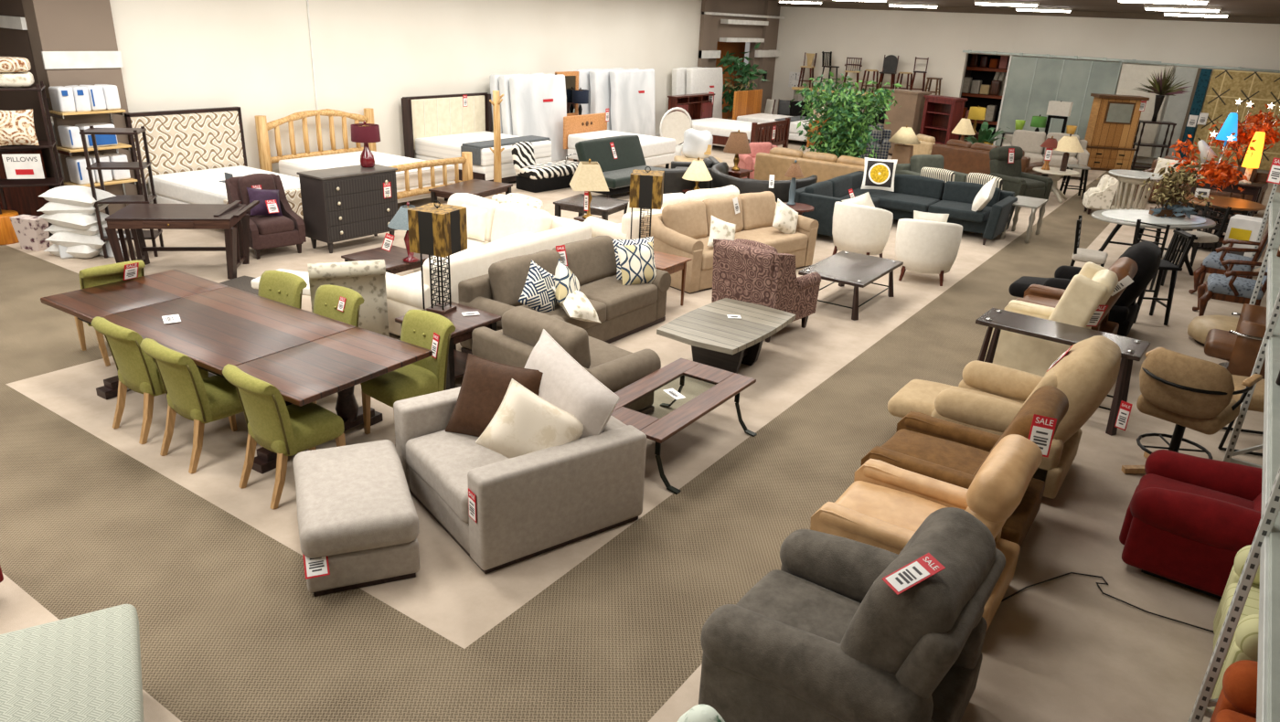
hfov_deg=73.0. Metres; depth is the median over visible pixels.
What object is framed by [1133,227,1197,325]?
bar stool
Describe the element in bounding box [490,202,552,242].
cushion
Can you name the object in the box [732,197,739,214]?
tag
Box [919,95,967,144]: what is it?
bookcase
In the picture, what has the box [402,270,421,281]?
seat cushion
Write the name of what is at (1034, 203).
end table
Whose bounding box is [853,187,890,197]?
seat cushion
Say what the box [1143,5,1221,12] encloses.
ceiling light
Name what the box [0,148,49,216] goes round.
base cabinet
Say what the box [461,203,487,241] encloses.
throw pillow
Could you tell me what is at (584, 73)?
mattress
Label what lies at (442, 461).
seat cushion
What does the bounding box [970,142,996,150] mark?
cushion
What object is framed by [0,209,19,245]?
round stool
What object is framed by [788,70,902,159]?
potted tree
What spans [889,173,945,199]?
cushion
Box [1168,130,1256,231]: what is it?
autumn tree
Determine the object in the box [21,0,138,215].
wall column
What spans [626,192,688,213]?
cushion
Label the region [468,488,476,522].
tag
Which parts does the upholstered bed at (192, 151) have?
headboard frame, headboard panel, mattress, mattress, footboard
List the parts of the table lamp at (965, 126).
lamp shade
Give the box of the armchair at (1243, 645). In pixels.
[1211,544,1259,710]
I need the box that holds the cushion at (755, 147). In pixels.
[747,141,772,158]
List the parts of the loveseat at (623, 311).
frame, arm, seat, arm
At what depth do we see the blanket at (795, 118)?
25.10 m
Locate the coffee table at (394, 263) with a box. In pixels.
[341,245,433,274]
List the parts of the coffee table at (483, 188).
leg, leg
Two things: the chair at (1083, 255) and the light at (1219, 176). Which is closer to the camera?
the chair at (1083, 255)
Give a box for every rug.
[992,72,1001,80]
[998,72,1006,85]
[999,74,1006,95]
[1115,64,1173,157]
[1153,66,1197,158]
[1174,68,1201,157]
[1179,68,1212,158]
[1189,69,1279,170]
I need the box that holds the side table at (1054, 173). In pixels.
[1032,167,1079,202]
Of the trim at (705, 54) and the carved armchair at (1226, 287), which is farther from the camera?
the trim at (705, 54)
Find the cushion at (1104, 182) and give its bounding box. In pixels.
[1097,174,1110,191]
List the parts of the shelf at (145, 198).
post, post, post, post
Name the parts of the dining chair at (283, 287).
nailhead trim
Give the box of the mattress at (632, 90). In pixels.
[609,68,655,136]
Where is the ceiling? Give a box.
[769,0,1279,17]
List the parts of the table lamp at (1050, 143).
lamp shade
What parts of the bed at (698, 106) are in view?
door, headboard bookcase, door, mattress, rail, mattress, footboard frame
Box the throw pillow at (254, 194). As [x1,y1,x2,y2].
[246,187,282,216]
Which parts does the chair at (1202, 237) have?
leg, seat, post, leg, post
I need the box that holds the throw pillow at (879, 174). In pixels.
[860,157,897,191]
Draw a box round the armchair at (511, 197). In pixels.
[491,192,545,211]
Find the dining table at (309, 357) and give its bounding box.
[40,269,432,473]
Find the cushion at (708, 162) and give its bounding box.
[703,158,712,167]
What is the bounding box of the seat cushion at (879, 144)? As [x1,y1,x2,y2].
[865,142,881,154]
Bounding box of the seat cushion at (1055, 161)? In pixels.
[1042,154,1077,167]
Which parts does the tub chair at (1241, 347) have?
seat, backrest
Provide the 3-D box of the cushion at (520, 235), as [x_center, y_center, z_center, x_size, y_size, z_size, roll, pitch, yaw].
[-1.458,-1.189,9.738,0.296,0.478,0.828,16,25,31]
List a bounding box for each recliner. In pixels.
[698,507,1005,721]
[810,434,1042,630]
[860,385,1068,546]
[887,335,1120,499]
[983,261,1118,376]
[989,145,1053,199]
[1008,240,1161,337]
[1015,256,1137,334]
[1119,449,1262,599]
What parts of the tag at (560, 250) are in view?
price panel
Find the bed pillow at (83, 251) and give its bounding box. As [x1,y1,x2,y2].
[43,244,102,258]
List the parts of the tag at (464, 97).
price panel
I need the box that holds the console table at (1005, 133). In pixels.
[1000,131,1084,146]
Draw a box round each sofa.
[385,192,591,336]
[583,184,739,239]
[640,191,818,294]
[711,161,817,202]
[753,147,864,182]
[793,170,1017,245]
[930,138,1044,175]
[1002,129,1089,180]
[1133,155,1269,214]
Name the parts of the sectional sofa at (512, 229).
arm, frame, frame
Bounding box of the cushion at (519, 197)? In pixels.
[506,192,543,206]
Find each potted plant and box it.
[716,42,767,119]
[964,121,1008,145]
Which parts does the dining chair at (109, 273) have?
leg, nailhead trim, leg, backrest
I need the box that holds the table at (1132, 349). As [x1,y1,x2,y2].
[975,308,1150,436]
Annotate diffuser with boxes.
[889,4,937,8]
[975,2,1037,6]
[1016,9,1070,12]
[1145,8,1218,12]
[1164,13,1226,17]
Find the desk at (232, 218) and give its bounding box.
[104,200,259,279]
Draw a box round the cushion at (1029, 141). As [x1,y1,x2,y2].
[1011,129,1045,153]
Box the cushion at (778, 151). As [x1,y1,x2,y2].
[769,147,803,158]
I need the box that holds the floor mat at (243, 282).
[219,276,258,295]
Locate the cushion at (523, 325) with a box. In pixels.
[501,306,590,368]
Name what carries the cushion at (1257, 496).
on the recliner at (1187, 520)
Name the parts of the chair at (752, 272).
arm, frame, arm, leg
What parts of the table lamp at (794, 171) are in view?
lamp shade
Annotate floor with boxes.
[0,139,1279,721]
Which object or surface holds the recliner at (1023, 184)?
on the floor
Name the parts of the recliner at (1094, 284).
arm, arm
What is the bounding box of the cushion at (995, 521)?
[964,506,1006,539]
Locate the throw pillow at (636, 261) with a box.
[616,241,656,285]
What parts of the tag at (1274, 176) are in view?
price panel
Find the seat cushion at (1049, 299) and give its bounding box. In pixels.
[1024,295,1059,305]
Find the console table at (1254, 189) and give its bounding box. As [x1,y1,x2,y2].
[1190,175,1265,219]
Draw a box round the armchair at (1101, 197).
[1082,174,1119,214]
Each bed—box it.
[124,106,303,220]
[254,107,472,202]
[401,92,551,182]
[563,112,676,168]
[667,92,790,148]
[732,89,830,147]
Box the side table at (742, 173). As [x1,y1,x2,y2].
[728,167,753,178]
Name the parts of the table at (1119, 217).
leg, leg, leg, leg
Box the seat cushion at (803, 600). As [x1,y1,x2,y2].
[736,569,860,644]
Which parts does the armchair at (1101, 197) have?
seat, arm, frame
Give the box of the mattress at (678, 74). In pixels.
[672,66,699,95]
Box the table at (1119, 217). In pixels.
[1090,209,1215,276]
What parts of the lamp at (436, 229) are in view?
bamboo panel, support rod, dark panel, lamp shade, bamboo panel, lamp post, bamboo panel, dark panel, bamboo panel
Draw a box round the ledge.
[791,85,885,125]
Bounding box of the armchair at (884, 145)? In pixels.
[858,125,891,159]
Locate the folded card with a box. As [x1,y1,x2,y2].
[219,172,233,182]
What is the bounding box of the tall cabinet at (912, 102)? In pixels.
[883,88,931,155]
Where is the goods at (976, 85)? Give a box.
[970,79,981,94]
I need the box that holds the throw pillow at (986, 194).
[971,176,996,212]
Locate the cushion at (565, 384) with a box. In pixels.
[523,329,619,438]
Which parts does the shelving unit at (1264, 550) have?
post, post, post, post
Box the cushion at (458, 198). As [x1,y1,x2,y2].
[447,192,499,241]
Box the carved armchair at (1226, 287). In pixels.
[1192,259,1267,316]
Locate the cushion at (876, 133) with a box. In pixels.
[864,125,884,143]
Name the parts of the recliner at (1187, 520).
arm, floor frame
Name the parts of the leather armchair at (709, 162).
arm, arm, frame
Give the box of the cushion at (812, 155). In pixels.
[802,151,837,162]
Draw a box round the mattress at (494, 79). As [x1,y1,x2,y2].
[489,72,543,133]
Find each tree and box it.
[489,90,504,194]
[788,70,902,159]
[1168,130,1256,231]
[1207,98,1279,223]
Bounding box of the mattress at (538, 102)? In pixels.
[509,74,568,161]
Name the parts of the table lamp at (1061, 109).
lamp shade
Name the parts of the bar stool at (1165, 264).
leg, leg, seat, leg, post, rail, post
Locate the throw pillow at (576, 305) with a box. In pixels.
[551,286,601,323]
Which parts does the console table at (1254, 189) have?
leg, leg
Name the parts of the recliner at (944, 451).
arm, arm, seat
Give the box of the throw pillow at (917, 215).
[913,210,949,222]
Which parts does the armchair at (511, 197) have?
arm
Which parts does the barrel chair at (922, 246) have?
leg, leg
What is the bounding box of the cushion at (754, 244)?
[733,238,778,253]
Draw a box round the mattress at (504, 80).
[498,73,554,135]
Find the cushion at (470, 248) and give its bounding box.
[423,244,481,263]
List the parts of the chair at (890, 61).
leg, leg, seat, panel, leg, leg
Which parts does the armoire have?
drawer, drawer, drawer, waist moulding, door, mirror frame, mirror pane, cornice, drawer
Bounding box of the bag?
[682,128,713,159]
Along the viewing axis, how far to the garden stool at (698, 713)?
3.57 m
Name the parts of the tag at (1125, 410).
price panel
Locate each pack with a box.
[48,85,75,112]
[57,125,83,149]
[58,245,97,258]
[64,85,91,111]
[65,155,95,184]
[74,122,117,148]
[79,85,106,110]
[88,154,112,182]
[95,84,120,109]
[98,231,127,258]
[103,152,130,180]
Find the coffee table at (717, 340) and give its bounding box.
[656,298,795,373]
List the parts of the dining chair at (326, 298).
backrest, nailhead trim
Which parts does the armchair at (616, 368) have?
arm, frame, arm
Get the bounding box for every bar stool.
[798,52,817,87]
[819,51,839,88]
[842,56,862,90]
[860,69,878,93]
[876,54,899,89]
[895,71,912,89]
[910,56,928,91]
[924,76,942,95]
[1059,163,1090,199]
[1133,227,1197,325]
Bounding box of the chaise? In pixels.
[511,141,579,192]
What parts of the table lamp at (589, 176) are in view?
lamp shade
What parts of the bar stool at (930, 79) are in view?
leg, seat, leg, leg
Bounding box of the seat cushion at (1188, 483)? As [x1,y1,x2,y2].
[1136,473,1254,510]
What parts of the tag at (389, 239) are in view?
price panel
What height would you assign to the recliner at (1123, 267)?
1.068 m
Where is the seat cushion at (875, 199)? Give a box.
[839,193,879,206]
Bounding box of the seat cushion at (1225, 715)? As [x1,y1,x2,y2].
[1214,709,1256,721]
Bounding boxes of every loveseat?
[458,235,671,354]
[895,154,968,181]
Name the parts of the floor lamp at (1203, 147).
lamp shade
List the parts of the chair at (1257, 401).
seat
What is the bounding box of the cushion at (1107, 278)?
[1085,269,1118,329]
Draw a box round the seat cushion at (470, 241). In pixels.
[467,237,490,245]
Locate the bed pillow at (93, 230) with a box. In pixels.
[43,223,106,235]
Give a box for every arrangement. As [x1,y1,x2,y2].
[1132,64,1191,121]
[1141,157,1214,219]
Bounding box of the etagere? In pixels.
[1130,119,1176,170]
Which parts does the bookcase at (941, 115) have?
shelf, shelf, shelf, panel, panel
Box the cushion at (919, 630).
[840,507,996,674]
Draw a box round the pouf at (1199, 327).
[1187,315,1238,346]
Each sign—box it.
[1,153,44,179]
[1194,188,1210,199]
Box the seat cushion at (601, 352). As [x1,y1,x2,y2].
[588,336,632,368]
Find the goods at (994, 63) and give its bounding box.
[989,58,999,68]
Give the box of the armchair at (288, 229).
[224,173,306,259]
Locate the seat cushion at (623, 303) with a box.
[579,275,657,320]
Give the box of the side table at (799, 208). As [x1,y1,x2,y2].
[783,202,814,215]
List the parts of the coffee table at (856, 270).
leg, leg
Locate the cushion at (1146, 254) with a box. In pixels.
[1113,240,1161,307]
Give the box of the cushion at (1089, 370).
[1052,335,1120,443]
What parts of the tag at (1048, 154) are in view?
price panel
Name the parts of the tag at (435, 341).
price panel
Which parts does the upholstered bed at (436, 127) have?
headboard frame, headboard panel, mattress, mattress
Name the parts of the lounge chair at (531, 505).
arm, seat, arm, frame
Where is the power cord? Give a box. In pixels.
[1001,572,1213,632]
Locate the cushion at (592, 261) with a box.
[552,235,616,286]
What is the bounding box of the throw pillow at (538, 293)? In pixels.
[518,259,556,312]
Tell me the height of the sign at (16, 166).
0.320 m
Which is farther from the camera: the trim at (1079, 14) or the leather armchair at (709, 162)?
the trim at (1079, 14)
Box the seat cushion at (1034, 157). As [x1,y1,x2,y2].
[1024,152,1043,162]
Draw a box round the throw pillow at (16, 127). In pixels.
[0,109,39,146]
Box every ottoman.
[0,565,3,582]
[10,214,49,251]
[292,439,420,597]
[673,155,723,162]
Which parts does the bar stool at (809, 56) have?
leg, leg, leg, leg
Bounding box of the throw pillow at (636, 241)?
[612,236,655,279]
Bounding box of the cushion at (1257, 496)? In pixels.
[1253,492,1261,511]
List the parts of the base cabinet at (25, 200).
door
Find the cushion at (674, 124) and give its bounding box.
[661,110,690,144]
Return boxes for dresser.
[296,163,397,253]
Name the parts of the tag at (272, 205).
price panel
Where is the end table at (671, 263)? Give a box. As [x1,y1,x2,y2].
[653,250,691,305]
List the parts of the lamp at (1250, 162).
lamp shade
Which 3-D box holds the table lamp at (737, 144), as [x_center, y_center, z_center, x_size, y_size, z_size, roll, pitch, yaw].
[1.859,-4.035,16.524,0.540,0.760,0.540,16,25,31]
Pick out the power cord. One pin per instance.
(1097, 583)
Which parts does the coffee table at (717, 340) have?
leg panel, leg panel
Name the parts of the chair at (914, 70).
leg, seat, leg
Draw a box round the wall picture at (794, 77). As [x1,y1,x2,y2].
[788,71,802,86]
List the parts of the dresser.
leg, leg, drawer, drawer, drawer, drawer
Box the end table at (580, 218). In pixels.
[574,215,603,222]
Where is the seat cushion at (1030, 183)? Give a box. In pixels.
[1013,176,1045,190]
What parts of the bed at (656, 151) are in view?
headboard, bed frame, mattress, mattress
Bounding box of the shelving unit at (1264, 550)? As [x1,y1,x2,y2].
[1188,183,1279,721]
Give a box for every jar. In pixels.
[1015,119,1025,129]
[1066,125,1077,134]
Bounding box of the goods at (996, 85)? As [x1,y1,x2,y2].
[989,80,1002,95]
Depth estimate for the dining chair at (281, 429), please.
5.83 m
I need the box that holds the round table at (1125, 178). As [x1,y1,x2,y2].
[1108,169,1162,209]
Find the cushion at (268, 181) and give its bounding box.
[237,173,276,216]
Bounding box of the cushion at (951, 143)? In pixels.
[946,138,971,148]
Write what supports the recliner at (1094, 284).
on the floor
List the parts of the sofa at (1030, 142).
arm, frame, seat, arm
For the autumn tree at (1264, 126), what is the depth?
16.01 m
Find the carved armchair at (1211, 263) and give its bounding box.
[1188,228,1268,294]
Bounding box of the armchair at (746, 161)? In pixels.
[737,141,778,179]
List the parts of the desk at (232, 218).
leg, leg, rail, drawer, tray rail, leg, rail, leg, tray rail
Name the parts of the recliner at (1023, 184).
arm, arm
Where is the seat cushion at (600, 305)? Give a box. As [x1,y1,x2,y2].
[519,298,606,330]
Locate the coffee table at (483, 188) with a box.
[428,179,512,202]
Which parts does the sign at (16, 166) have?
red panel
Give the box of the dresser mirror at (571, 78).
[554,71,578,116]
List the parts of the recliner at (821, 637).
arm, arm, frame, seat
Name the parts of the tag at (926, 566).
price panel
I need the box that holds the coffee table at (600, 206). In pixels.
[553,193,629,220]
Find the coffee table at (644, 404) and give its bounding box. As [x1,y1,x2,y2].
[611,358,757,494]
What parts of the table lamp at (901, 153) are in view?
lamp shade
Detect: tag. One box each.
[123,262,138,280]
[161,314,181,323]
[251,184,261,189]
[265,199,279,213]
[302,554,330,579]
[337,296,346,311]
[381,233,394,251]
[383,181,391,198]
[431,332,439,358]
[461,311,479,316]
[462,95,467,106]
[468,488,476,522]
[555,245,567,266]
[584,191,588,211]
[605,108,608,121]
[609,142,617,159]
[663,388,685,399]
[708,91,714,104]
[726,314,741,319]
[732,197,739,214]
[768,174,774,188]
[771,125,776,139]
[848,188,854,198]
[881,553,945,595]
[1007,148,1014,163]
[1028,414,1056,458]
[1044,148,1053,160]
[1046,344,1073,372]
[1086,304,1108,326]
[1111,275,1133,296]
[1114,400,1132,430]
[1139,100,1146,111]
[1186,115,1198,127]
[1196,112,1208,125]
[1266,157,1279,184]
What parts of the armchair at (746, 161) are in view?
arm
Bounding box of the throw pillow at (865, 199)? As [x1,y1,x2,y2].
[841,192,874,207]
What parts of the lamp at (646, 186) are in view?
support rod, bamboo panel, lamp post, dark panel, lamp shade, bamboo panel, bamboo panel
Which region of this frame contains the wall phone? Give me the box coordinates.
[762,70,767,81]
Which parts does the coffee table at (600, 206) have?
leg, leg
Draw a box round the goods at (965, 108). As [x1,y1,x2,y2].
[961,106,967,118]
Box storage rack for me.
[959,53,1007,135]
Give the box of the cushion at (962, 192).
[941,181,1001,206]
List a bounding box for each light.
[778,0,822,4]
[834,0,887,1]
[887,2,938,8]
[973,0,1039,6]
[1014,6,1072,12]
[1118,0,1210,4]
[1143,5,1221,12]
[1162,10,1229,17]
[1197,130,1216,187]
[1200,135,1235,187]
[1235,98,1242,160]
[1239,101,1253,162]
[1243,103,1274,159]
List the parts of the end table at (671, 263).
leg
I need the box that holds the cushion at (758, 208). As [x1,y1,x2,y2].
[737,191,775,230]
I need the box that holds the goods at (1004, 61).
[998,55,1010,68]
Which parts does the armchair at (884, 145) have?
seat, arm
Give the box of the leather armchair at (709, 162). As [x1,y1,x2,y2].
[670,156,719,188]
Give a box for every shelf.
[0,81,63,232]
[46,97,137,206]
[79,125,164,258]
[453,349,468,378]
[1197,211,1231,219]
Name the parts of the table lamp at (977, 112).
lamp shade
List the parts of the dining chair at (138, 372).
nailhead trim, leg, backrest, nailhead trim, leg, seat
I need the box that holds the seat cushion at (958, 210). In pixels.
[928,200,991,223]
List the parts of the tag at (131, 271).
price panel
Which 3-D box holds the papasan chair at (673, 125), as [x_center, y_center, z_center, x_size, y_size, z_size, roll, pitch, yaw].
[0.878,-5.533,21.015,0.720,1.240,0.664,7,22,11]
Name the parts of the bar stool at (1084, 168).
leg, leg, seat, leg, leg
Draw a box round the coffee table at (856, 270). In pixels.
[798,250,903,320]
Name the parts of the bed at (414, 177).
headboard post, headboard rail, headboard rail, mattress, mattress, headboard post, footboard rail, footboard rail, footboard post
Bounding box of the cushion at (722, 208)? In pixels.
[702,195,743,235]
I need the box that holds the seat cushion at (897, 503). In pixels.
[834,480,947,532]
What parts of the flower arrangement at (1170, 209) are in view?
stem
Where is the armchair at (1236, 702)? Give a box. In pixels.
[1209,660,1258,721]
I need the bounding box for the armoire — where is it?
[1084,93,1149,170]
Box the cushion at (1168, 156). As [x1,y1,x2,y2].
[1163,155,1208,163]
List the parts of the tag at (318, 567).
price panel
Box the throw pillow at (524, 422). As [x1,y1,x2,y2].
[475,378,583,458]
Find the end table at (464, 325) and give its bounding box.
[394,301,501,390]
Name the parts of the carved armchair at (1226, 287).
leg, leg, seat rail, seat, arm, arm, post, panel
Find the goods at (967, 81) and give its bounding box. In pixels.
[961,76,972,93]
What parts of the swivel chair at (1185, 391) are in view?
armrest, backrest, seat, armrest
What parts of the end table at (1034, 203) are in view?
leg, leg, leg, leg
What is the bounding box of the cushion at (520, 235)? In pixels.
[483,232,533,246]
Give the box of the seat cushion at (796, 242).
[734,226,807,253]
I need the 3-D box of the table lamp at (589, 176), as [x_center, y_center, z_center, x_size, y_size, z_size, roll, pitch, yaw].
[-0.707,-2.400,12.023,0.498,0.820,0.498,-2,22,-11]
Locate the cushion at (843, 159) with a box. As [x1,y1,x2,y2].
[836,155,864,166]
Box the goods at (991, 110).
[984,105,997,121]
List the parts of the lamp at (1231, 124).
lamp shade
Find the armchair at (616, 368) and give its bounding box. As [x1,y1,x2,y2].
[471,306,661,393]
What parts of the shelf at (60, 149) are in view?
post, post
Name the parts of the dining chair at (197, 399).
nailhead trim, leg, backrest, nailhead trim, leg, seat, leg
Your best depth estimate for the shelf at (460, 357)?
8.02 m
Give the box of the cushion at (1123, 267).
[1098,256,1137,324]
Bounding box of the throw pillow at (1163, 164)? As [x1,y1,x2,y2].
[1153,157,1183,175]
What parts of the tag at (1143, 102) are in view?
price panel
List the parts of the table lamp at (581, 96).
lamp shade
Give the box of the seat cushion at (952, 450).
[880,429,989,475]
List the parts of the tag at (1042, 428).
price panel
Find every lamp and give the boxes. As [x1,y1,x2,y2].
[350,120,380,167]
[387,202,419,262]
[407,200,467,314]
[569,159,608,218]
[572,87,588,115]
[629,166,664,239]
[682,157,712,190]
[723,129,751,170]
[784,160,803,205]
[888,125,920,164]
[951,117,974,140]
[967,105,985,133]
[1030,114,1046,131]
[1040,136,1057,170]
[1044,100,1073,136]
[1052,133,1084,170]
[1180,139,1217,202]
[1213,112,1237,180]
[1238,131,1265,184]
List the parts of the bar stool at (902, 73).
leg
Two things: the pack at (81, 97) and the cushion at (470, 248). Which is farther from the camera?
the pack at (81, 97)
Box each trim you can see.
[0,15,27,30]
[41,51,123,69]
[306,0,318,109]
[698,50,720,58]
[702,11,784,19]
[719,37,764,42]
[720,19,768,25]
[754,50,779,57]
[777,1,1279,23]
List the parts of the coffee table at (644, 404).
leg, glass panel, tabletop frame, leg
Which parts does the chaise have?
backrest, seat, scroll arm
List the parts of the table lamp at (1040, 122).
lamp shade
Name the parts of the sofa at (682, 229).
frame, arm, seat, arm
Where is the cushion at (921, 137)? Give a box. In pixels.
[916,134,935,143]
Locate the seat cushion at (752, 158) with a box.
[751,157,756,170]
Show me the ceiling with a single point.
(1258, 8)
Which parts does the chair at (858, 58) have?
seat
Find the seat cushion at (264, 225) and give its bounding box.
[249,215,294,234]
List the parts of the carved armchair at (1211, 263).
leg, leg, seat, seat rail, arm, arm, post, panel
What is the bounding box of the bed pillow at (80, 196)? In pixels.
[38,185,116,207]
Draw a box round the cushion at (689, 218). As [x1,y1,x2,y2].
[661,200,707,239]
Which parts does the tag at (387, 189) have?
price panel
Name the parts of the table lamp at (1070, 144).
lamp shade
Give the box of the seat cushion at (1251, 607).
[1220,583,1259,660]
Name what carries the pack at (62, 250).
on the floor
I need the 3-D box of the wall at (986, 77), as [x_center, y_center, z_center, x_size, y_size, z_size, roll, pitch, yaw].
[11.897,-9.318,28.244,3.400,3.900,0.100,16,25,31]
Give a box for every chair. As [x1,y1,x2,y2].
[74,260,145,366]
[91,316,208,444]
[139,338,262,473]
[222,363,345,509]
[257,270,307,309]
[307,259,389,336]
[312,284,364,404]
[361,309,455,439]
[393,329,646,574]
[659,106,692,155]
[711,238,821,342]
[764,97,775,114]
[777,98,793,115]
[789,100,802,116]
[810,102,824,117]
[832,202,893,257]
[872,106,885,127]
[895,218,962,286]
[920,167,954,182]
[966,172,1002,190]
[1069,215,1108,266]
[1121,346,1262,473]
[1131,219,1171,289]
[1172,202,1231,266]
[1204,303,1266,379]
[1217,374,1264,456]
[1275,371,1279,385]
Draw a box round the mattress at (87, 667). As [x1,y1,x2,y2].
[0,604,143,721]
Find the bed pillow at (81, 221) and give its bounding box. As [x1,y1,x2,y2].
[38,212,108,230]
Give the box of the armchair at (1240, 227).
[1220,214,1268,257]
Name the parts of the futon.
backrest, seat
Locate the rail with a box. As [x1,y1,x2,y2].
[1119,60,1279,73]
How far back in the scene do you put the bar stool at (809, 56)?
28.69 m
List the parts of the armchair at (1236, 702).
arm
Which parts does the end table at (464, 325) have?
leg, leg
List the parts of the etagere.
post, post, post, post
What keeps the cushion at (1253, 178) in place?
on the sofa at (1258, 177)
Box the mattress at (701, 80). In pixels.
[686,67,723,118]
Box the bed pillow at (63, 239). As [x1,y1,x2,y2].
[44,232,106,249]
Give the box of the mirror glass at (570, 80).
[565,75,575,113]
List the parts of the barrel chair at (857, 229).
leg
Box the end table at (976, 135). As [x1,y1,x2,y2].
[963,132,979,141]
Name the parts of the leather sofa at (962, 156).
arm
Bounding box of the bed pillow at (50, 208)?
[36,202,108,214]
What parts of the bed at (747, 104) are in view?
headboard, mattress, mattress, footboard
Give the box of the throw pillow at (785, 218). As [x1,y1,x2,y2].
[772,198,798,234]
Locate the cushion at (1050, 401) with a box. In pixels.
[972,385,1068,476]
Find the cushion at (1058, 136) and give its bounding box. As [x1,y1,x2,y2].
[1044,132,1079,157]
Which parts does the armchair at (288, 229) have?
arm, frame, leg, seat, arm, leg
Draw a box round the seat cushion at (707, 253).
[696,235,735,270]
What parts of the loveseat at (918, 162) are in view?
frame, arm, arm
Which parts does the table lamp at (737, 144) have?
lamp shade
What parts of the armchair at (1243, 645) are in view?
seat, arm, arm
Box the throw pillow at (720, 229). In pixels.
[707,215,735,246]
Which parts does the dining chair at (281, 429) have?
nailhead trim, leg, backrest, leg, nailhead trim, seat, leg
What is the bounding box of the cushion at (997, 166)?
[989,159,1022,177]
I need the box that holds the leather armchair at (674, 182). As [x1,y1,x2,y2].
[647,168,709,193]
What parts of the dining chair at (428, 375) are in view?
leg, seat, backrest, nailhead trim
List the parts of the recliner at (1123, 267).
arm, arm, seat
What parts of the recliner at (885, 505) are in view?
arm, arm, seat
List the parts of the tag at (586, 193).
price panel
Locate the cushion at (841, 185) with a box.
[827,174,852,197]
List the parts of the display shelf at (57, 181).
post, post, post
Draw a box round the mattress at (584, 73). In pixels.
[573,67,623,115]
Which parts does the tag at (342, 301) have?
price panel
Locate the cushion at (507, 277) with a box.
[488,249,561,307]
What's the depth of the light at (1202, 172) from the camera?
15.12 m
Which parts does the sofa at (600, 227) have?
arm, frame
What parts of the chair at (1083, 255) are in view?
post, post, seat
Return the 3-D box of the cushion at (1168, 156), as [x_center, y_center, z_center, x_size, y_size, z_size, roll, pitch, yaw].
[11.520,-4.054,18.366,0.866,0.517,0.297,22,29,40]
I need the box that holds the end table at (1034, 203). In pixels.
[1000,195,1048,243]
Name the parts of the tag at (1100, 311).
price panel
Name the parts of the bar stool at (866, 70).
leg, leg, leg, leg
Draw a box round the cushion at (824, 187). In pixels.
[804,181,832,196]
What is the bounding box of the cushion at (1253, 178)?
[1207,162,1258,182]
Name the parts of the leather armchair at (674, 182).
arm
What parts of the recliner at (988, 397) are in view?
arm, arm, seat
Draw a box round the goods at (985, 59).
[979,55,990,67]
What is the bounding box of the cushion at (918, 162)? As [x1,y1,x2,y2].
[910,154,943,172]
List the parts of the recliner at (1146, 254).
arm, seat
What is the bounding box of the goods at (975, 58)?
[970,53,980,66]
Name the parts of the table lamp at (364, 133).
lamp shade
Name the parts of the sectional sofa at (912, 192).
arm, frame, seat, frame, arm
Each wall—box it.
[0,0,56,189]
[109,0,780,203]
[697,0,773,113]
[715,41,745,118]
[771,6,1279,173]
[962,50,1161,146]
[965,53,1006,135]
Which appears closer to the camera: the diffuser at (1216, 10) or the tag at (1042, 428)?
the tag at (1042, 428)
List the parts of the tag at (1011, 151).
price panel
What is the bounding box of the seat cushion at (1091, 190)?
[1086,187,1100,196]
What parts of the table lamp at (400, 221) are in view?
lamp shade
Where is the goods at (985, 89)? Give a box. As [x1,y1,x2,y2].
[979,84,991,95]
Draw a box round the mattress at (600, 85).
[589,67,639,130]
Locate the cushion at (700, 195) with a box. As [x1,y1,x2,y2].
[684,184,739,201]
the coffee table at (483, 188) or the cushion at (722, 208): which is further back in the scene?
the coffee table at (483, 188)
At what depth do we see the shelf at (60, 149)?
12.33 m
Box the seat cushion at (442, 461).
[405,429,509,523]
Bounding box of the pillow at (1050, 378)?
[1022,366,1057,405]
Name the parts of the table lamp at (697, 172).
lamp shade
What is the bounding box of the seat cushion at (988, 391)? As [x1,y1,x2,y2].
[949,386,1023,405]
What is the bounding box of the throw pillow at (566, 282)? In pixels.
[554,258,580,309]
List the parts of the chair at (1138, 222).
post, leg, leg, post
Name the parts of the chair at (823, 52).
post, seat, leg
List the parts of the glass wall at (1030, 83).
glass panel, glass panel, rail, glass panel, glass panel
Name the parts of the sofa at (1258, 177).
arm, seat, arm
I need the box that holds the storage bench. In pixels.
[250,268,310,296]
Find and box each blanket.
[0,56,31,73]
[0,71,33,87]
[460,135,550,165]
[774,116,812,122]
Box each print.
[61,90,68,95]
[76,89,84,95]
[76,161,82,180]
[87,134,117,146]
[90,89,95,106]
[126,269,135,277]
[308,557,324,572]
[469,501,474,516]
[895,566,922,585]
[1033,430,1047,449]
[1089,313,1100,322]
[1118,412,1126,425]
[1229,251,1244,255]
[1270,168,1279,179]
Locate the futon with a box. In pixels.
[575,134,666,198]
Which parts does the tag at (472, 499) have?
price panel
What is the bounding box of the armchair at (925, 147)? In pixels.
[902,134,935,155]
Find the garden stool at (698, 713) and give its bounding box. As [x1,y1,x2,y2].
[677,704,725,721]
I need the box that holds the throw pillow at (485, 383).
[445,352,543,437]
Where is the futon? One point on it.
(617, 172)
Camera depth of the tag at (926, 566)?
3.52 m
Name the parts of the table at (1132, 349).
leg, leg, leg, leg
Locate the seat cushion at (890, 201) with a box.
[877,192,940,212]
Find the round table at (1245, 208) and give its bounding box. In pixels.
[1180,193,1266,248]

